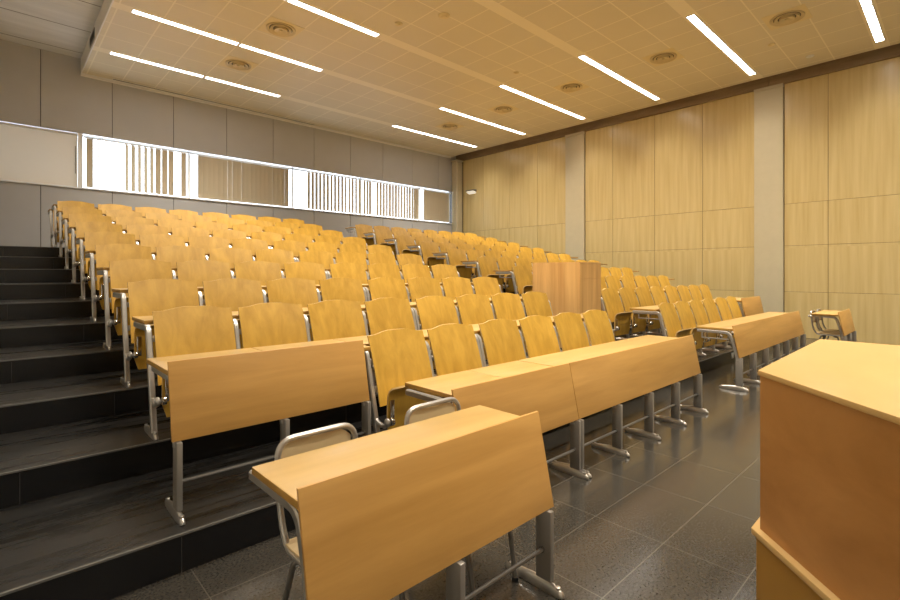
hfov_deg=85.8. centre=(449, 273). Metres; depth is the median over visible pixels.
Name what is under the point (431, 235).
seat
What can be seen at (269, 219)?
seat
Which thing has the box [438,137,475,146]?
diffuser
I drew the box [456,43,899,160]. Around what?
trim
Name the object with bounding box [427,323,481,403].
seat
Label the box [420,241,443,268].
seat
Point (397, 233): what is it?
seat
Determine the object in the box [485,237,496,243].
seat
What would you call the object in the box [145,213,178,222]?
seat
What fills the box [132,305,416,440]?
desk
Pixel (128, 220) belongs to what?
seat
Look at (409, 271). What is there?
seat
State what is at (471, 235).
seat
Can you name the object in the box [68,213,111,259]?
seat
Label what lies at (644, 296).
seat
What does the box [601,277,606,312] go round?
seat
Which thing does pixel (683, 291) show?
seat
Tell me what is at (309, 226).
seat
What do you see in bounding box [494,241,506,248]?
seat
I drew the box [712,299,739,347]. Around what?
desk
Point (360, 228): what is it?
seat
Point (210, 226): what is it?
seat
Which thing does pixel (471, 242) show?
seat
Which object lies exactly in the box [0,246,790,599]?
floor
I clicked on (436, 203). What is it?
vertical blind
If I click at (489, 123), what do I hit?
diffuser
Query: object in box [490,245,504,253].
seat
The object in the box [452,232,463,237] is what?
seat
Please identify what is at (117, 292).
desk
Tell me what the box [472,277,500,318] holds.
seat
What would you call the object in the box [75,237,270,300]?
desk
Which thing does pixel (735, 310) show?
seat
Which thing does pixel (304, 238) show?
seat
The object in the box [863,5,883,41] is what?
diffuser
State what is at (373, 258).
seat
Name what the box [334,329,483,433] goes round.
desk
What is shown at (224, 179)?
vertical blind
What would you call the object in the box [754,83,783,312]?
wall column
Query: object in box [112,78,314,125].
ceiling vent
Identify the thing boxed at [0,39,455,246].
wall
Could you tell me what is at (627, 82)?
diffuser
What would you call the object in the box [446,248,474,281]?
seat
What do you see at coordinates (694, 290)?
seat
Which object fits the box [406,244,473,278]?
desk
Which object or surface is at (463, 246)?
seat
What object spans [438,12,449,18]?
ceiling speaker
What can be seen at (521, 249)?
seat
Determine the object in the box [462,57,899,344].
wall
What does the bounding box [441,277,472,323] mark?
seat
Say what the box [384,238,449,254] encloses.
desk
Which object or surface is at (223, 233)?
seat
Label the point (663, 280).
seat
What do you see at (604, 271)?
seat
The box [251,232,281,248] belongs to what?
seat
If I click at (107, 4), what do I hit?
ceiling trim
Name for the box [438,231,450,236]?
seat
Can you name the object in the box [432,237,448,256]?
seat
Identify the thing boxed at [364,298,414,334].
seat
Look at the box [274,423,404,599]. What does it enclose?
chair
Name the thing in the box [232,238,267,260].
seat
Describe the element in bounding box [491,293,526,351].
seat
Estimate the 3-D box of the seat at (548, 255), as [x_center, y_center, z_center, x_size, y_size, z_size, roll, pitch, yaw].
[2.650,-0.157,12.096,0.518,0.696,0.337,0,0,-43]
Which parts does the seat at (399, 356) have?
seat mount, backrest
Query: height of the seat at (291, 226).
0.696 m
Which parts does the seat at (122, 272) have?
seat mount, backrest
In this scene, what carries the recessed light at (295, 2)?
in the ceiling at (366, 85)
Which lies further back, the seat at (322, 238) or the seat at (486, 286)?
the seat at (322, 238)
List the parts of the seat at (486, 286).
backrest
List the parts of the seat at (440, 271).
backrest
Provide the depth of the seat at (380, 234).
11.68 m
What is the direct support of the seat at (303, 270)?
attached to the desk at (103, 271)
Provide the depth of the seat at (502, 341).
4.35 m
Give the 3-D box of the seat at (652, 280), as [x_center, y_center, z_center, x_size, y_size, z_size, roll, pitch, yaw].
[4.391,0.398,10.245,0.518,0.696,0.337,0,0,-43]
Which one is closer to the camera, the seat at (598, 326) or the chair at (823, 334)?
the seat at (598, 326)
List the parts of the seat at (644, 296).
backrest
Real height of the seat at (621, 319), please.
0.696 m
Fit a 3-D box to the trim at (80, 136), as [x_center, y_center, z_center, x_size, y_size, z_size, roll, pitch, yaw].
[-8.224,-2.491,10.764,0.085,1.195,0.150,0,0,-43]
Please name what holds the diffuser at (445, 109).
attached to the recessed light at (441, 108)
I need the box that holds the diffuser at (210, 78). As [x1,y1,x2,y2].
[206,77,278,96]
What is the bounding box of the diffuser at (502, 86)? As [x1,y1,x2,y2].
[500,85,545,103]
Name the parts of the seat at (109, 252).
seat mount, backrest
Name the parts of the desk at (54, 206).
leg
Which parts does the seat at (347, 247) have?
backrest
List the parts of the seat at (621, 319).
backrest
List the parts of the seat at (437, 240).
backrest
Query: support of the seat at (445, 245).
attached to the desk at (417, 245)
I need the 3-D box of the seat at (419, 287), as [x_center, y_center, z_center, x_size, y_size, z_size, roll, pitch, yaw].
[-0.241,0.398,5.887,0.524,0.696,0.337,0,0,-43]
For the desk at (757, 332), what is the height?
0.781 m
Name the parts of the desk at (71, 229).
leg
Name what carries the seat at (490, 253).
attached to the desk at (436, 254)
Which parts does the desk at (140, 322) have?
leg, seat arm, leg, leg, leg, leg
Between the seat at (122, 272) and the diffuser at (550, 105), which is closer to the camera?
the seat at (122, 272)
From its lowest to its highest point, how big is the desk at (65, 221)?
0.739 m
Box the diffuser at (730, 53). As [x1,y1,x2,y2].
[723,49,755,74]
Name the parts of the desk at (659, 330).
leg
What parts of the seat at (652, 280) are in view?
backrest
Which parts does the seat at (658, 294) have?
backrest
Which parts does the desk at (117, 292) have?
leg, seat arm, leg, leg, leg, leg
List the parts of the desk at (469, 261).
leg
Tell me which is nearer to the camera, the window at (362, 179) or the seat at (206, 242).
the seat at (206, 242)
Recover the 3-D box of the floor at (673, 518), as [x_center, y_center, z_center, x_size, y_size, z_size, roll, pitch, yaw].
[5.841,1.487,2.785,14.225,0.120,9.652,0,0,-43]
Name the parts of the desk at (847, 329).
panel, leg, leg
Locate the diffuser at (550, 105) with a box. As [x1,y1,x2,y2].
[547,104,584,118]
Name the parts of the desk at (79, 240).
leg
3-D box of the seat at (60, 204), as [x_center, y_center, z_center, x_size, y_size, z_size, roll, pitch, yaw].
[-6.368,-0.898,8.263,0.524,0.696,0.337,0,0,-43]
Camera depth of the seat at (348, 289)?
5.18 m
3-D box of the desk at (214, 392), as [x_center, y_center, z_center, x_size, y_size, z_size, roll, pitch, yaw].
[-1.109,0.847,3.018,1.230,0.788,0.674,0,0,-43]
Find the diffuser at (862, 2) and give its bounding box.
[860,0,870,5]
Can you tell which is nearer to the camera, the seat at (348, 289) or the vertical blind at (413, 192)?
the seat at (348, 289)
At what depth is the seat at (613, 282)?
9.17 m
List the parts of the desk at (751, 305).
panel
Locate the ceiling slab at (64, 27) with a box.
[0,0,103,58]
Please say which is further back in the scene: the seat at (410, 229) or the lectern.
the seat at (410, 229)
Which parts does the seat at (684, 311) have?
backrest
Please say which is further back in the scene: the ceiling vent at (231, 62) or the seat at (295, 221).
the seat at (295, 221)
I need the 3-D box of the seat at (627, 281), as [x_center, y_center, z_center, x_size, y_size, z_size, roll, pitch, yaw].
[3.585,0.398,9.487,0.518,0.696,0.337,0,0,-43]
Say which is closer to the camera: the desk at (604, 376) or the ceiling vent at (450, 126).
the desk at (604, 376)
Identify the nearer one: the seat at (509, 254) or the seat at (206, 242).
the seat at (206, 242)
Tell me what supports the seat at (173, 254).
attached to the desk at (88, 254)
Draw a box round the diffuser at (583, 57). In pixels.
[579,55,623,80]
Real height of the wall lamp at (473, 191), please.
0.148 m
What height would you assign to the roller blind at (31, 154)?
1.190 m
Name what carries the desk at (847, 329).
on the floor at (673, 518)
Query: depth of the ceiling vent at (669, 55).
9.85 m
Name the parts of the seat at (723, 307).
backrest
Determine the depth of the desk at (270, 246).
7.99 m
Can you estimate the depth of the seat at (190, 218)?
8.88 m
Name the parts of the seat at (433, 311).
backrest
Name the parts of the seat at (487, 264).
backrest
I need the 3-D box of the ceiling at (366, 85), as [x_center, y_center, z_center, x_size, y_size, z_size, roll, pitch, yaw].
[2.794,-4.418,7.282,11.230,0.030,19.978,0,0,-43]
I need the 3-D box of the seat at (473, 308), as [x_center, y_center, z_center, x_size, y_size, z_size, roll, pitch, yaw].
[0.339,0.583,5.270,0.524,0.696,0.337,0,0,-43]
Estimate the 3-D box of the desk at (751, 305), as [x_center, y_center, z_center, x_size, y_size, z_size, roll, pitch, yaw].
[5.642,0.850,9.382,1.158,0.781,0.666,0,0,-43]
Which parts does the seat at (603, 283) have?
backrest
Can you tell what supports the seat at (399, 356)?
attached to the desk at (376, 422)
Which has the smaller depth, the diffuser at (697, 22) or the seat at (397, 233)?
the diffuser at (697, 22)
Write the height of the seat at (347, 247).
0.696 m
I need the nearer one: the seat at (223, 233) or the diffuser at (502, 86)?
the seat at (223, 233)
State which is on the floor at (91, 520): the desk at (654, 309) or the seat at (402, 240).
the desk at (654, 309)
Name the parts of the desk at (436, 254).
leg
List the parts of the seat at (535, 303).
backrest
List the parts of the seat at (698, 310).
backrest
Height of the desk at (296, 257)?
0.739 m
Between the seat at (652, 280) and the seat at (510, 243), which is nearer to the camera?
the seat at (652, 280)
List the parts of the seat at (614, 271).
backrest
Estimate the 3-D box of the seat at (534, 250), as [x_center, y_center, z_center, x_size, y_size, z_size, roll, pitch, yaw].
[2.472,-0.343,13.092,0.518,0.696,0.337,0,0,-43]
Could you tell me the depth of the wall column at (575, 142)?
14.78 m
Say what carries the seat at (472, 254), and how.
attached to the desk at (436, 254)
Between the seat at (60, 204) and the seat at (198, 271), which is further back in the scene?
the seat at (60, 204)
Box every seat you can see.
[52,208,63,242]
[56,201,93,239]
[62,207,101,248]
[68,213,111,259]
[75,222,122,272]
[84,231,135,288]
[94,244,151,309]
[98,204,131,213]
[106,210,141,220]
[108,259,171,334]
[115,216,153,233]
[126,224,167,244]
[127,279,198,369]
[135,207,165,215]
[140,234,184,259]
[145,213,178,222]
[152,306,235,416]
[156,246,205,277]
[157,219,192,231]
[169,209,197,218]
[171,227,208,245]
[176,260,230,305]
[181,215,211,225]
[188,236,228,259]
[195,222,227,233]
[202,212,228,220]
[203,278,263,348]
[209,247,252,276]
[212,229,245,247]
[216,218,243,227]
[231,214,255,222]
[232,224,261,235]
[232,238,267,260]
[234,261,281,302]
[238,302,307,347]
[246,220,271,229]
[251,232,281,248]
[255,249,293,276]
[258,216,280,224]
[264,226,290,237]
[266,278,318,340]
[273,240,305,261]
[274,222,297,231]
[283,218,303,226]
[283,262,325,300]
[284,233,312,245]
[293,228,317,238]
[298,250,333,276]
[300,224,322,232]
[307,242,337,260]
[307,300,372,367]
[314,235,340,252]
[319,230,342,240]
[319,278,370,334]
[329,263,370,300]
[335,252,369,276]
[339,243,368,263]
[342,237,366,248]
[355,224,376,244]
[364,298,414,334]
[367,245,392,254]
[367,253,402,275]
[367,263,400,279]
[367,277,415,308]
[367,329,440,429]
[373,226,389,230]
[374,229,398,256]
[391,227,405,232]
[393,231,409,249]
[395,235,418,254]
[396,254,422,274]
[401,264,431,301]
[407,228,421,234]
[407,277,442,329]
[410,232,426,238]
[415,236,431,264]
[415,296,458,368]
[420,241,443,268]
[423,230,436,235]
[427,233,441,239]
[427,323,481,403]
[431,264,458,296]
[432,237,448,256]
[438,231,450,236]
[439,242,455,264]
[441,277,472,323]
[444,234,457,240]
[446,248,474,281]
[449,238,463,246]
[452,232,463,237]
[456,294,493,359]
[457,243,472,260]
[458,235,471,241]
[465,233,476,238]
[466,240,479,246]
[466,249,483,277]
[472,236,484,242]
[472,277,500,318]
[474,244,488,253]
[477,256,506,290]
[478,319,525,365]
[480,241,493,247]
[484,250,500,269]
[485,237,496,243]
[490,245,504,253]
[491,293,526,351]
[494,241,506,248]
[497,257,517,292]
[501,251,516,265]
[505,246,518,254]
[507,242,519,249]
[512,266,532,303]
[515,258,532,272]
[517,252,532,261]
[519,247,531,254]
[519,315,559,357]
[521,291,559,340]
[531,258,546,263]
[532,248,544,253]
[532,252,546,261]
[546,253,558,260]
[548,259,560,261]
[553,312,589,351]
[558,254,570,261]
[562,259,574,261]
[582,310,614,345]
[601,267,609,279]
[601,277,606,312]
[601,288,634,335]
[605,276,624,310]
[609,267,623,287]
[618,288,650,332]
[620,276,639,304]
[621,267,633,278]
[634,275,654,304]
[635,287,663,329]
[646,275,668,301]
[649,286,667,325]
[657,275,670,300]
[658,303,692,337]
[664,286,680,322]
[674,301,708,348]
[676,285,695,321]
[688,285,707,316]
[689,300,721,346]
[699,284,719,312]
[702,298,732,343]
[715,297,734,339]
[726,296,741,318]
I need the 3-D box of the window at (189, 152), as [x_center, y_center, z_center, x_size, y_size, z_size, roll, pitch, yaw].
[-5.661,-2.491,13.327,2.780,1.195,0.050,0,0,-43]
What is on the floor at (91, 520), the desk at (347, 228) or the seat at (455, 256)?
the desk at (347, 228)
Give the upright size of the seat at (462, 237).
0.696 m
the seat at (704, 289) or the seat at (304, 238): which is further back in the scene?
the seat at (704, 289)
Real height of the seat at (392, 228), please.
0.696 m
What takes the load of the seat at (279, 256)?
attached to the desk at (88, 254)
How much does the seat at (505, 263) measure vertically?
0.696 m
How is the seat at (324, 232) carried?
attached to the desk
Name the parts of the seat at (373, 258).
backrest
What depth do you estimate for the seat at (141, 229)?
6.87 m
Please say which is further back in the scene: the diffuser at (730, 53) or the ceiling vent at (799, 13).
the diffuser at (730, 53)
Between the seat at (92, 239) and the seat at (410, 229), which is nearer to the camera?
the seat at (92, 239)
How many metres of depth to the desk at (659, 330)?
7.85 m
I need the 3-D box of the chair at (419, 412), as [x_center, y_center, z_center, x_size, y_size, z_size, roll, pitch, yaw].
[0.055,1.038,2.313,0.424,0.777,0.463,0,0,-43]
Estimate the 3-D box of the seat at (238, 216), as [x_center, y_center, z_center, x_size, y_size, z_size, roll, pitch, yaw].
[-4.304,-0.898,10.205,0.524,0.696,0.337,0,0,-43]
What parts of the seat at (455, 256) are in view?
backrest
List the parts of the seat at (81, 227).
backrest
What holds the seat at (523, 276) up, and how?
attached to the desk at (499, 272)
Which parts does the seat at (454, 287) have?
backrest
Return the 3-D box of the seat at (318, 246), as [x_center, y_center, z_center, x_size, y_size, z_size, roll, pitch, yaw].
[-1.983,-0.157,7.737,0.524,0.696,0.337,0,0,-43]
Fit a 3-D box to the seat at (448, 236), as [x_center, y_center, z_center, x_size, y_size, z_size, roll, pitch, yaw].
[0.102,-0.713,13.188,0.518,0.696,0.337,0,0,-43]
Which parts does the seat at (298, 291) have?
backrest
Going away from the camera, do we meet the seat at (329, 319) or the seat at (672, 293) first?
the seat at (329, 319)
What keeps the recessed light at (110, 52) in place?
in the ceiling at (366, 85)
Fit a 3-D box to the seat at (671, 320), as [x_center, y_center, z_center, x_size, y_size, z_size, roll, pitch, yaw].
[3.143,0.769,6.746,0.508,0.696,0.337,0,0,-43]
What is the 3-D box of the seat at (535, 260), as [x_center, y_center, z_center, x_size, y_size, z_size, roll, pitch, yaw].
[1.994,0.028,10.317,0.518,0.696,0.337,0,0,-43]
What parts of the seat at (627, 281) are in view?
backrest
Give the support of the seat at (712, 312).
attached to the desk at (654, 309)
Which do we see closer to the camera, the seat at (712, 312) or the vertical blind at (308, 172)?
the seat at (712, 312)
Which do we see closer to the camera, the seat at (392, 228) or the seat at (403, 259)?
the seat at (403, 259)
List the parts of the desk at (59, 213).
leg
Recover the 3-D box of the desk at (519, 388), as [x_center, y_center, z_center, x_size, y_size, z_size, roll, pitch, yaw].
[0.329,1.035,3.187,1.156,0.781,0.639,0,0,-43]
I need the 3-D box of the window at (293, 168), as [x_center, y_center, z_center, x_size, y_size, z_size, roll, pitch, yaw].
[-3.793,-2.491,15.085,2.350,1.195,0.050,0,0,-43]
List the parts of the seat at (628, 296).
backrest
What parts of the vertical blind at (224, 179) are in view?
head rail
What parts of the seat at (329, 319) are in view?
backrest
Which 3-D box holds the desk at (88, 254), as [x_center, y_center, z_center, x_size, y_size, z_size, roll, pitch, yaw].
[-2.981,0.130,5.888,2.272,0.739,0.712,0,0,-43]
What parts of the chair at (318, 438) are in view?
leg, seat, backrest, frame, leg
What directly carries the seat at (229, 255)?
attached to the desk at (88, 254)
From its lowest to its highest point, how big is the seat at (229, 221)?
0.696 m
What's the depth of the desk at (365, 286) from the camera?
5.75 m
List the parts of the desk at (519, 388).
panel, leg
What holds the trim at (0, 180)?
attached to the wall at (39, 87)
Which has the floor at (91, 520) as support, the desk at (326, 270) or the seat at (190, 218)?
the desk at (326, 270)
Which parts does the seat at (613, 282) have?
backrest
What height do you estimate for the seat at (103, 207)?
0.696 m
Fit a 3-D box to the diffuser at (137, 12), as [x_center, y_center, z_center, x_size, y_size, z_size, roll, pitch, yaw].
[-4.699,-4.397,8.705,1.703,0.008,0.116,0,0,-43]
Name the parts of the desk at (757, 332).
leg, leg, leg, panel, leg, leg, leg, leg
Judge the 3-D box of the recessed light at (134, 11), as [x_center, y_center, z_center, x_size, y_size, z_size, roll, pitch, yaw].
[-4.057,-4.395,9.309,3.500,0.015,0.144,0,0,-43]
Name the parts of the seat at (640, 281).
backrest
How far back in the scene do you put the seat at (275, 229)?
9.08 m
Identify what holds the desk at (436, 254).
on the floor at (91, 520)
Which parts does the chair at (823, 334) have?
seat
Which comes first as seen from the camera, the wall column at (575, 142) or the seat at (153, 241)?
the seat at (153, 241)
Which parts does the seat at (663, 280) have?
backrest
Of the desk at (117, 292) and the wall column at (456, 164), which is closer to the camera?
the desk at (117, 292)
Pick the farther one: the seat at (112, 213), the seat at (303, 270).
the seat at (112, 213)
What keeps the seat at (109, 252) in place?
attached to the desk at (88, 254)
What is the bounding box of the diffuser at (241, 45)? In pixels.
[240,44,321,70]
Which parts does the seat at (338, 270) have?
backrest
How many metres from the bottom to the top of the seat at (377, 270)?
0.696 m
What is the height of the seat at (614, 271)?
0.696 m
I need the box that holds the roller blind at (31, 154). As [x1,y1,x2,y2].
[0,121,77,186]
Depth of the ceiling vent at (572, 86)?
11.42 m
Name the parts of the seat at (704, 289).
backrest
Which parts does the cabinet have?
drawer, door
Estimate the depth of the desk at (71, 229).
6.25 m
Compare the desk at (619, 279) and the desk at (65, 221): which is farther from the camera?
the desk at (619, 279)
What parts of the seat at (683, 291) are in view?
backrest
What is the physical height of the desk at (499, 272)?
0.739 m
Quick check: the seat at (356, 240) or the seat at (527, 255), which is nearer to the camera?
the seat at (356, 240)
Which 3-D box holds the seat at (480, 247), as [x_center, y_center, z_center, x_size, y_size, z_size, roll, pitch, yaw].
[0.834,-0.343,11.550,0.518,0.696,0.337,0,0,-43]
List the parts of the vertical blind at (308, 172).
head rail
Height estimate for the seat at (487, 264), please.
0.696 m
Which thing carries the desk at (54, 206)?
on the floor at (91, 520)
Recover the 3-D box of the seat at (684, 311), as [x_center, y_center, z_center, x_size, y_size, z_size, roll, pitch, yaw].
[3.540,0.769,7.119,0.508,0.696,0.337,0,0,-43]
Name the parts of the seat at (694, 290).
backrest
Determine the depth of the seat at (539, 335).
4.73 m
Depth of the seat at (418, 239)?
11.44 m
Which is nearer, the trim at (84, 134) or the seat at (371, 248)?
the seat at (371, 248)
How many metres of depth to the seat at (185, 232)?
7.26 m
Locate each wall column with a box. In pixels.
[451,159,462,232]
[565,131,584,261]
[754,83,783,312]
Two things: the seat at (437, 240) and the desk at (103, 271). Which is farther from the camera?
the seat at (437, 240)
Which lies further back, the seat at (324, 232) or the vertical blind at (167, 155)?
the vertical blind at (167, 155)
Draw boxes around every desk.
[48,209,52,246]
[52,204,198,246]
[56,210,212,256]
[61,218,228,268]
[68,226,247,282]
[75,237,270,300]
[85,250,296,321]
[96,267,327,349]
[112,285,366,387]
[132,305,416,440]
[146,339,370,525]
[247,236,368,253]
[249,405,564,599]
[269,245,393,262]
[294,256,423,273]
[325,269,459,279]
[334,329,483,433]
[345,227,407,236]
[362,282,501,328]
[363,232,427,261]
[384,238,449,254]
[405,361,588,479]
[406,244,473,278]
[409,296,552,363]
[432,252,517,286]
[461,260,532,295]
[472,314,614,366]
[493,270,532,293]
[518,335,708,477]
[601,290,679,339]
[619,279,674,287]
[630,302,733,355]
[663,288,711,322]
[696,311,805,391]
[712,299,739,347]
[714,296,763,316]
[808,309,856,341]
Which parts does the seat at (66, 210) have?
backrest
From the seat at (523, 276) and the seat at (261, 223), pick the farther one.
the seat at (261, 223)
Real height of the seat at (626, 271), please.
0.696 m
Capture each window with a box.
[85,136,188,197]
[189,152,292,207]
[293,168,360,212]
[361,179,419,219]
[420,188,449,222]
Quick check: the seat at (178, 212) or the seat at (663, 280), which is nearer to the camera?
the seat at (178, 212)
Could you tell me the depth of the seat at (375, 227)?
12.75 m
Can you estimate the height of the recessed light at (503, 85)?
0.015 m
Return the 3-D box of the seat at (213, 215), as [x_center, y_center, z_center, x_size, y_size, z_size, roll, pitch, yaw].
[-4.712,-0.898,9.821,0.524,0.696,0.337,0,0,-43]
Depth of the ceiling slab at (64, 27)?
9.17 m
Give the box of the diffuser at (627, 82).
[622,80,658,99]
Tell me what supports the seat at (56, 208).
attached to the desk at (50, 211)
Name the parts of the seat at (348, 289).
backrest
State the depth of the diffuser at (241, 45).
9.87 m
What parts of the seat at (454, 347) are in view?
backrest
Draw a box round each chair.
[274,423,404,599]
[404,397,517,599]
[810,310,840,340]
[816,309,839,339]
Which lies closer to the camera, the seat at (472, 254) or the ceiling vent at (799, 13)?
the ceiling vent at (799, 13)
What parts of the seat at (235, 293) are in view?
backrest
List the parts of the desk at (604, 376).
leg, leg, panel, leg, leg, leg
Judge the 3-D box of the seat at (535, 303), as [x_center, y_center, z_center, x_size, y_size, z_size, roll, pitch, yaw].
[1.154,0.583,6.037,0.524,0.696,0.337,0,0,-43]
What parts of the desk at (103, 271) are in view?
leg, seat arm, leg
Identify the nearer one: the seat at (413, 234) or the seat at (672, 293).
the seat at (672, 293)
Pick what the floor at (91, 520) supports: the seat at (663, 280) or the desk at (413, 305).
the desk at (413, 305)
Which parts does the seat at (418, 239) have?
backrest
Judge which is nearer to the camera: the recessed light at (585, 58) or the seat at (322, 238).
the seat at (322, 238)
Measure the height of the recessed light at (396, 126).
0.015 m
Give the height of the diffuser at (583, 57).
0.008 m
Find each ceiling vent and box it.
[90,27,94,47]
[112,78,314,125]
[218,55,258,72]
[257,16,304,40]
[435,122,463,130]
[487,103,517,113]
[553,80,588,93]
[642,48,684,66]
[761,4,812,29]
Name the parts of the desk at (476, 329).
leg, leg, leg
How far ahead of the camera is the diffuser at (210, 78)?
11.40 m
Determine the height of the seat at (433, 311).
0.696 m
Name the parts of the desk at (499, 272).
leg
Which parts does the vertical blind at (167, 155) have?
head rail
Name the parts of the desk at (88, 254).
leg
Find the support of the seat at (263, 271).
attached to the desk at (103, 271)
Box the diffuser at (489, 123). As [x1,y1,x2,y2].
[487,122,523,134]
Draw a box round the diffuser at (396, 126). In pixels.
[394,125,437,136]
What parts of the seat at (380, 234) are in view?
backrest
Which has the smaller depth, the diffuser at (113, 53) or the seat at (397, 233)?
the diffuser at (113, 53)
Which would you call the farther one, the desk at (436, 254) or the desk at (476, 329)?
the desk at (436, 254)
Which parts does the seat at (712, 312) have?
backrest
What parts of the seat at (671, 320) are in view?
backrest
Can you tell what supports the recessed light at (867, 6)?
in the ceiling at (366, 85)
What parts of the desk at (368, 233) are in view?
leg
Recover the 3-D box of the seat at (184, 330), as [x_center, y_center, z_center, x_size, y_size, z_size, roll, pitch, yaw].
[-1.725,0.583,3.328,0.524,0.696,0.337,0,0,-43]
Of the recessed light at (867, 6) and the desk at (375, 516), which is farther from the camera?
the recessed light at (867, 6)
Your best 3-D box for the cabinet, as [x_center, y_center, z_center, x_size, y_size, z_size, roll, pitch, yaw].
[1.657,0.454,6.900,0.540,1.205,0.780,0,0,-43]
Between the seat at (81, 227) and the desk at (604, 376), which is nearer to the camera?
the desk at (604, 376)
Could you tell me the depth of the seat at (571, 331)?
5.11 m
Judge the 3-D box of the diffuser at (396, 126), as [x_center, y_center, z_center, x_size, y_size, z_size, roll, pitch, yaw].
[-1.056,-4.397,15.037,1.748,0.008,0.116,0,0,-43]
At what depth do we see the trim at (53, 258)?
3.59 m
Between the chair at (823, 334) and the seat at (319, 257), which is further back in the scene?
the chair at (823, 334)
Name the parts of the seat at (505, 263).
backrest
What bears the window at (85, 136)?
in the wall at (39, 87)
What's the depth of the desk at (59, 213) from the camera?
7.48 m
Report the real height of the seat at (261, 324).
0.696 m
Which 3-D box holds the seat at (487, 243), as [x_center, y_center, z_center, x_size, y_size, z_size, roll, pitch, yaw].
[1.086,-0.528,12.950,0.518,0.696,0.337,0,0,-43]
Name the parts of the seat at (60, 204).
backrest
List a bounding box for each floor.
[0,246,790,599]
[111,337,817,599]
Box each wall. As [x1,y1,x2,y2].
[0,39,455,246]
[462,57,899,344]
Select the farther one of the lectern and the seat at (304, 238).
the seat at (304, 238)
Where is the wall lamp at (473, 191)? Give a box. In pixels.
[466,189,476,193]
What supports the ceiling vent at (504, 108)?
in the ceiling at (366, 85)
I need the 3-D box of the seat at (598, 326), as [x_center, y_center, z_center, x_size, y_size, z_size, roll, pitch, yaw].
[1.736,0.769,5.422,0.518,0.696,0.337,0,0,-43]
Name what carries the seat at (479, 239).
attached to the desk
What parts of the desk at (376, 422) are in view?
leg, seat arm, leg, leg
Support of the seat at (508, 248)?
attached to the desk
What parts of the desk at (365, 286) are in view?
leg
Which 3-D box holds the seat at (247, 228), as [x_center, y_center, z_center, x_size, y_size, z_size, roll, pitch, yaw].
[-3.551,-0.528,8.588,0.524,0.696,0.337,0,0,-43]
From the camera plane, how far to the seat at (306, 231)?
9.48 m
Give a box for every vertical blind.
[83,136,187,196]
[189,153,292,206]
[293,169,361,213]
[362,180,419,219]
[421,189,450,222]
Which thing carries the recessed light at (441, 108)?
in the ceiling at (366, 85)
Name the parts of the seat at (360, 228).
backrest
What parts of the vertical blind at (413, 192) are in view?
head rail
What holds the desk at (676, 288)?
on the floor at (91, 520)
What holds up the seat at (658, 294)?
attached to the desk at (659, 330)
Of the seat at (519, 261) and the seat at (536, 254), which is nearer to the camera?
the seat at (519, 261)
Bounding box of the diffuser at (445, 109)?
[440,108,485,121]
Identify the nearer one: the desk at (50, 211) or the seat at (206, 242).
the seat at (206, 242)
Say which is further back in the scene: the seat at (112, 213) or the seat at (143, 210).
the seat at (143, 210)
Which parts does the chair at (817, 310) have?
frame, seat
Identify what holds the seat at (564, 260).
attached to the desk
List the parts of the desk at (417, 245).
leg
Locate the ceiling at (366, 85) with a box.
[82,0,899,156]
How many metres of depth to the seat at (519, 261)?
10.04 m
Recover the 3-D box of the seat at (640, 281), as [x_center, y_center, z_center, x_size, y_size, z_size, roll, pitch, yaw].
[3.988,0.398,9.866,0.518,0.696,0.337,0,0,-43]
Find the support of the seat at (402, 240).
attached to the desk at (387, 240)
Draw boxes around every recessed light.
[109,51,280,96]
[131,8,322,70]
[284,0,379,36]
[392,125,477,146]
[439,107,525,134]
[499,84,585,119]
[578,55,659,99]
[686,14,756,75]
[859,0,884,42]
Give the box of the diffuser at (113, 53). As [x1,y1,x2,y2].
[110,52,202,76]
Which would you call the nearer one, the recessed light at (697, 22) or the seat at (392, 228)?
the recessed light at (697, 22)
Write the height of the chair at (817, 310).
0.777 m
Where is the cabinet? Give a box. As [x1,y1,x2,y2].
[533,262,600,349]
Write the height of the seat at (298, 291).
0.696 m
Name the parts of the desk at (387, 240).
leg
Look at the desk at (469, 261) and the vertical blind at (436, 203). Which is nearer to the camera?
the desk at (469, 261)
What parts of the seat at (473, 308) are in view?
backrest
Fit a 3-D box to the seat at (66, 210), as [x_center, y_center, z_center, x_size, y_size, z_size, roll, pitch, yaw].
[-5.788,-0.713,7.646,0.524,0.696,0.337,0,0,-43]
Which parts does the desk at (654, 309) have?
leg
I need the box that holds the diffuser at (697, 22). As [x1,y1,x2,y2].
[687,15,727,48]
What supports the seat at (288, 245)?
attached to the desk at (270, 246)
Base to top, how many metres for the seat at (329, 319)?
0.696 m
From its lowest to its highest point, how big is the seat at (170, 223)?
0.696 m
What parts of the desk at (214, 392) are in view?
leg, panel, leg, leg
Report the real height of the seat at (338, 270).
0.696 m
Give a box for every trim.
[0,120,450,192]
[0,180,451,223]
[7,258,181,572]
[77,133,82,186]
[81,0,450,157]
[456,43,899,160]
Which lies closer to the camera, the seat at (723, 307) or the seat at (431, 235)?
the seat at (723, 307)
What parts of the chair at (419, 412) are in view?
backrest, frame, leg, leg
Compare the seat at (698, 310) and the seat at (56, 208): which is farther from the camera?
the seat at (56, 208)
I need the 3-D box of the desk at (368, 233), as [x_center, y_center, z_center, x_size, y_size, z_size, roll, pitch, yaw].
[-1.058,-0.610,12.349,2.248,0.739,0.712,0,0,-43]
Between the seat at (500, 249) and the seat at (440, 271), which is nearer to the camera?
the seat at (440, 271)
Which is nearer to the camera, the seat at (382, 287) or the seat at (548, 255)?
the seat at (382, 287)
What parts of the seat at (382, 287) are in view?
backrest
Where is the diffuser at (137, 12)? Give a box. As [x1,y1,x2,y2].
[132,10,237,44]
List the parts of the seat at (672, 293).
backrest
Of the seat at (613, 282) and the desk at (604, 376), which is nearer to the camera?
the desk at (604, 376)
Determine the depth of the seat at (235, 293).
4.39 m
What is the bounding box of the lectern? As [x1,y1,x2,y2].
[751,339,899,599]
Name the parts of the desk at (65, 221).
leg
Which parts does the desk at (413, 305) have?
leg, leg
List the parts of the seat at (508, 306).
backrest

